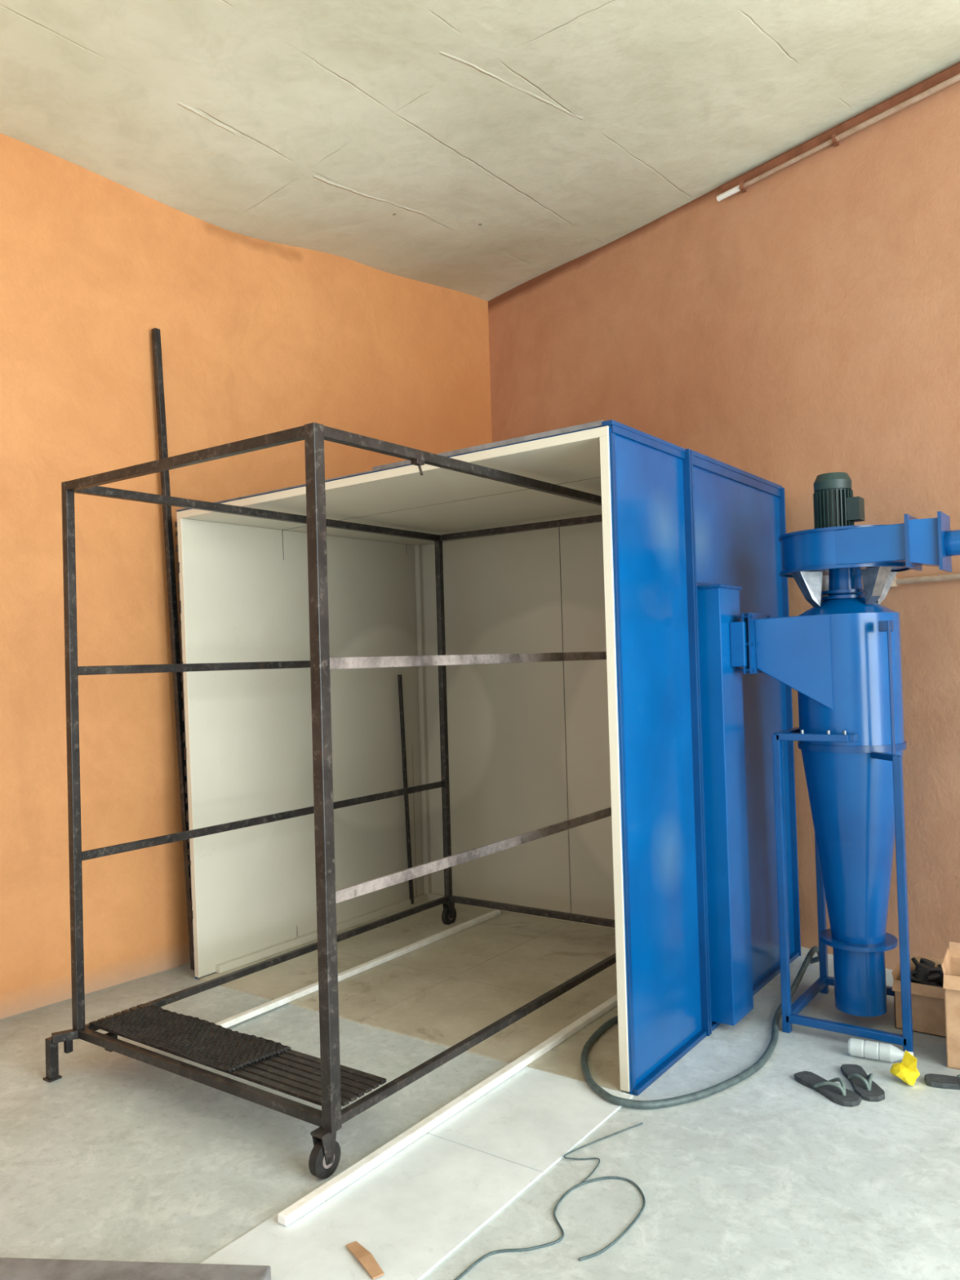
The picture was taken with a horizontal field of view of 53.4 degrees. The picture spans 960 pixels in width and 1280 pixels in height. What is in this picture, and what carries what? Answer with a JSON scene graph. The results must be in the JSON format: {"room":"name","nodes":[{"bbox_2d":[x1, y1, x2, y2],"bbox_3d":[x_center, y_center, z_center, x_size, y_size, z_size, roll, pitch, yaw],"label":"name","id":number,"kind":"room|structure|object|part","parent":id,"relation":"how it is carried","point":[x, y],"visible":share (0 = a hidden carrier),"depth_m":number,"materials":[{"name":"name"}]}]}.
{"room":"workshop","nodes":[
{"label":"workshop","id":0,"kind":"room"},
{"bbox_2d":[0,133,492,1019],"bbox_3d":[-2.646,-0.473,3.746,0.199,4.250,8.257,-3,-2,41],"label":"wall","id":1,"kind":"structure","parent":0,"point":[259,337],"depth_m":4.66,"materials":[{"name":"orange paint"}]},
{"bbox_2d":[0,0,959,301],"bbox_3d":[0.169,-2.438,1.729,7.566,0.202,8.210,-2,-1,36],"label":"ceiling","id":2,"kind":"structure","parent":0,"point":[480,148],"depth_m":4.28,"materials":[{"name":"white paint"}]},
{"bbox_2d":[0,946,959,1279],"bbox_3d":[0.297,1.573,1.695,8.200,0.106,9.100,-2,-1,36],"label":"floor","id":3,"kind":"structure","parent":0,"point":[118,1157],"depth_m":2.84,"materials":[{"name":"concrete"}]},
{"bbox_2d":[0,1257,271,1279],"bbox_3d":[-1.242,1.558,2.333,1.477,0.050,0.090,-2,-1,5],"label":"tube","id":4,"kind":"object","parent":3,"relation":"on","point":[11,1268],"visible":1,"depth_m":2.30,"materials":[{"name":"grey metal"}]},
{"bbox_2d":[151,328,194,969],"bbox_3d":[-1.519,0.037,4.763,0.163,3.196,0.043,-1,-1,-9],"label":"steel pole","id":5,"kind":"object","parent":3,"relation":"on","point":[156,334],"visible":0.66,"depth_m":4.75,"materials":[{"name":"black metal"}]},
{"bbox_2d":[43,422,616,1178],"bbox_3d":[-0.362,0.486,4.116,1.402,2.215,2.434,-2,-1,36],"label":"trolley","id":6,"kind":"object","parent":3,"relation":"on","point":[323,1082],"visible":0.98,"depth_m":3.38,"materials":[{"name":"black metal"}]},
{"bbox_2d":[215,909,501,1027],"bbox_3d":[-0.502,1.589,4.727,0.036,0.026,2.100,-2,-1,36],"label":"rail","id":7,"kind":"object","parent":3,"relation":"on","point":[278,1002],"visible":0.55,"depth_m":4.59,"materials":[{"name":"white metal"}]},
{"bbox_2d":[346,1240,384,1279],"bbox_3d":[-0.288,1.543,2.385,0.036,0.010,0.159,-1,-1,-34],"label":"scrap","id":8,"kind":"object","parent":3,"relation":"on","point":[366,1260],"visible":1,"depth_m":2.37,"materials":[{"name":"brown wood"}]},
{"bbox_2d":[277,994,617,1226],"bbox_3d":[0.298,1.546,3.699,0.036,0.026,2.840,-2,-1,36],"label":"rail","id":9,"kind":"object","parent":3,"relation":"on","point":[303,1206],"visible":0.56,"depth_m":3.04,"materials":[{"name":"white metal"}]},
{"bbox_2d":[174,419,800,1095],"bbox_3d":[0.075,0.433,4.663,2.507,2.318,1.792,-2,-1,36],"label":"booth","id":10,"kind":"object","parent":3,"relation":"on","point":[662,732],"visible":0.96,"depth_m":4.72,"materials":[{"name":"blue metal"}]},
{"bbox_3d":[-0.453,0.911,5.830,0.020,1.401,0.070,-3,-2,41],"label":"rod","id":11,"kind":"part","parent":10,"relation":"part of","materials":[{"name":"black metal"}]},
{"bbox_3d":[0.077,1.588,4.638,2.245,0.008,1.748,-2,-1,36],"label":"booth floor panel","id":12,"kind":"part","parent":10,"relation":"part of","materials":[{"name":"beige wood"}]},
{"bbox_2d":[454,1122,645,1279],"bbox_3d":[0.265,1.540,2.597,0.326,0.009,1.030,-2,-1,36],"label":"cable","id":13,"kind":"object","parent":3,"relation":"on","point":[582,1182],"visible":1,"depth_m":2.54,"materials":[{"name":"grey rubber"}]},
{"bbox_2d":[580,946,819,1109],"bbox_3d":[0.954,1.466,3.909,0.654,0.173,1.792,-2,-1,36],"label":"hose","id":14,"kind":"object","parent":3,"relation":"on","point":[645,1104],"visible":0.87,"depth_m":3.35,"materials":[{"name":"grey rubber"}]},
{"bbox_2d":[794,1071,862,1106],"bbox_3d":[1.178,1.505,3.244,0.092,0.054,0.260,-1,-1,-26],"label":"flip flop","id":15,"kind":"object","parent":3,"relation":"on","point":[837,1094],"visible":1,"depth_m":3.21,"materials":[{"name":"plastic"}]},
{"bbox_2d":[729,471,959,1052],"bbox_3d":[1.789,0.417,3.688,1.480,2.210,0.588,-2,-1,31],"label":"collector","id":16,"kind":"object","parent":3,"relation":"on","point":[842,655],"visible":0.98,"depth_m":3.72,"materials":[{"name":"blue metal"}]},
{"bbox_3d":[1.442,-0.550,3.863,0.195,0.250,0.170,-2,-1,36],"label":"electric motor","id":17,"kind":"part","parent":16,"relation":"part of","materials":[{"name":"green metal"}]},
{"bbox_2d":[908,511,959,572],"bbox_3d":[2.062,-0.369,3.533,0.755,0.210,0.623,-2,-1,36],"label":"outlet","id":18,"kind":"object","parent":16,"relation":"attached to","point":[931,541],"depth_m":3.48,"materials":[{"name":"blue metal"}]},
{"bbox_2d":[840,1063,884,1102],"bbox_3d":[1.311,1.502,3.283,0.092,0.054,0.260,-2,-1,3],"label":"flip flop","id":19,"kind":"object","parent":3,"relation":"on","point":[863,1084],"visible":1,"depth_m":3.23,"materials":[{"name":"plastic"}]},
{"bbox_2d":[848,1037,913,1062],"bbox_3d":[1.456,1.496,3.474,0.218,0.062,0.062,-2,-1,30],"label":"plastic bottle","id":20,"kind":"object","parent":3,"relation":"on","point":[868,1049],"visible":0.85,"depth_m":3.46,"materials":[{"name":"white plastic"}]},
{"bbox_2d":[889,1049,919,1085],"bbox_3d":[1.465,1.469,3.294,0.093,0.109,0.083,-2,-1,36],"label":"wrapper","id":21,"kind":"object","parent":3,"relation":"on","point":[907,1071],"visible":1,"depth_m":3.27,"materials":[{"name":"plastic"}]},
{"bbox_2d":[891,955,946,1037],"bbox_3d":[1.772,1.402,3.773,0.231,0.247,0.234,-2,-1,36],"label":"cardboard box","id":22,"kind":"object","parent":3,"relation":"on","point":[927,992],"visible":0.56,"depth_m":3.72,"materials":[{"name":"brown cardboard"}]},
{"bbox_2d":[924,1073,959,1089],"bbox_3d":[1.652,1.491,3.248,0.260,0.054,0.092,-2,-1,18],"label":"flip flop","id":23,"kind":"object","parent":3,"relation":"on","point":[938,1081],"visible":1,"depth_m":3.25,"materials":[{"name":"plastic"}]},
{"bbox_2d":[941,941,959,1069],"bbox_3d":[1.830,1.325,3.416,0.297,0.383,0.270,-2,-1,31],"label":"cardboard box","id":24,"kind":"object","parent":3,"relation":"on","point":[950,964],"visible":1,"depth_m":3.39,"materials":[{"name":"beige cardboard"}]},
{"bbox_2d":[488,62,959,969],"bbox_3d":[2.323,-0.612,4.018,0.191,4.250,7.259,-1,-1,-37],"label":"wall","id":25,"kind":"structure","parent":0,"point":[801,325],"depth_m":4.71,"materials":[{"name":"paint"}]},
{"bbox_2d":[716,73,959,201],"bbox_3d":[2.791,-2.460,3.154,0.058,0.048,5.006,-1,-1,-37],"label":"conduit pipe","id":26,"kind":"object","parent":25,"relation":"attached to","point":[835,139],"visible":1,"depth_m":4.53,"materials":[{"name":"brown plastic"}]},
{"bbox_2d":[720,63,959,193],"bbox_3d":[2.816,-2.505,3.138,0.028,0.045,5.037,-1,-1,-37],"label":"trim","id":27,"kind":"structure","parent":25,"relation":"attached to","point":[953,71],"depth_m":4.54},
{"bbox_2d":[891,573,959,586],"bbox_3d":[3.115,-0.335,2.778,0.044,0.044,4.145,-1,-1,-37],"label":"conduit pipe","id":28,"kind":"object","parent":25,"relation":"attached to","point":[896,581],"visible":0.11,"depth_m":4.26,"materials":[{"name":"white plastic"}]}
]}

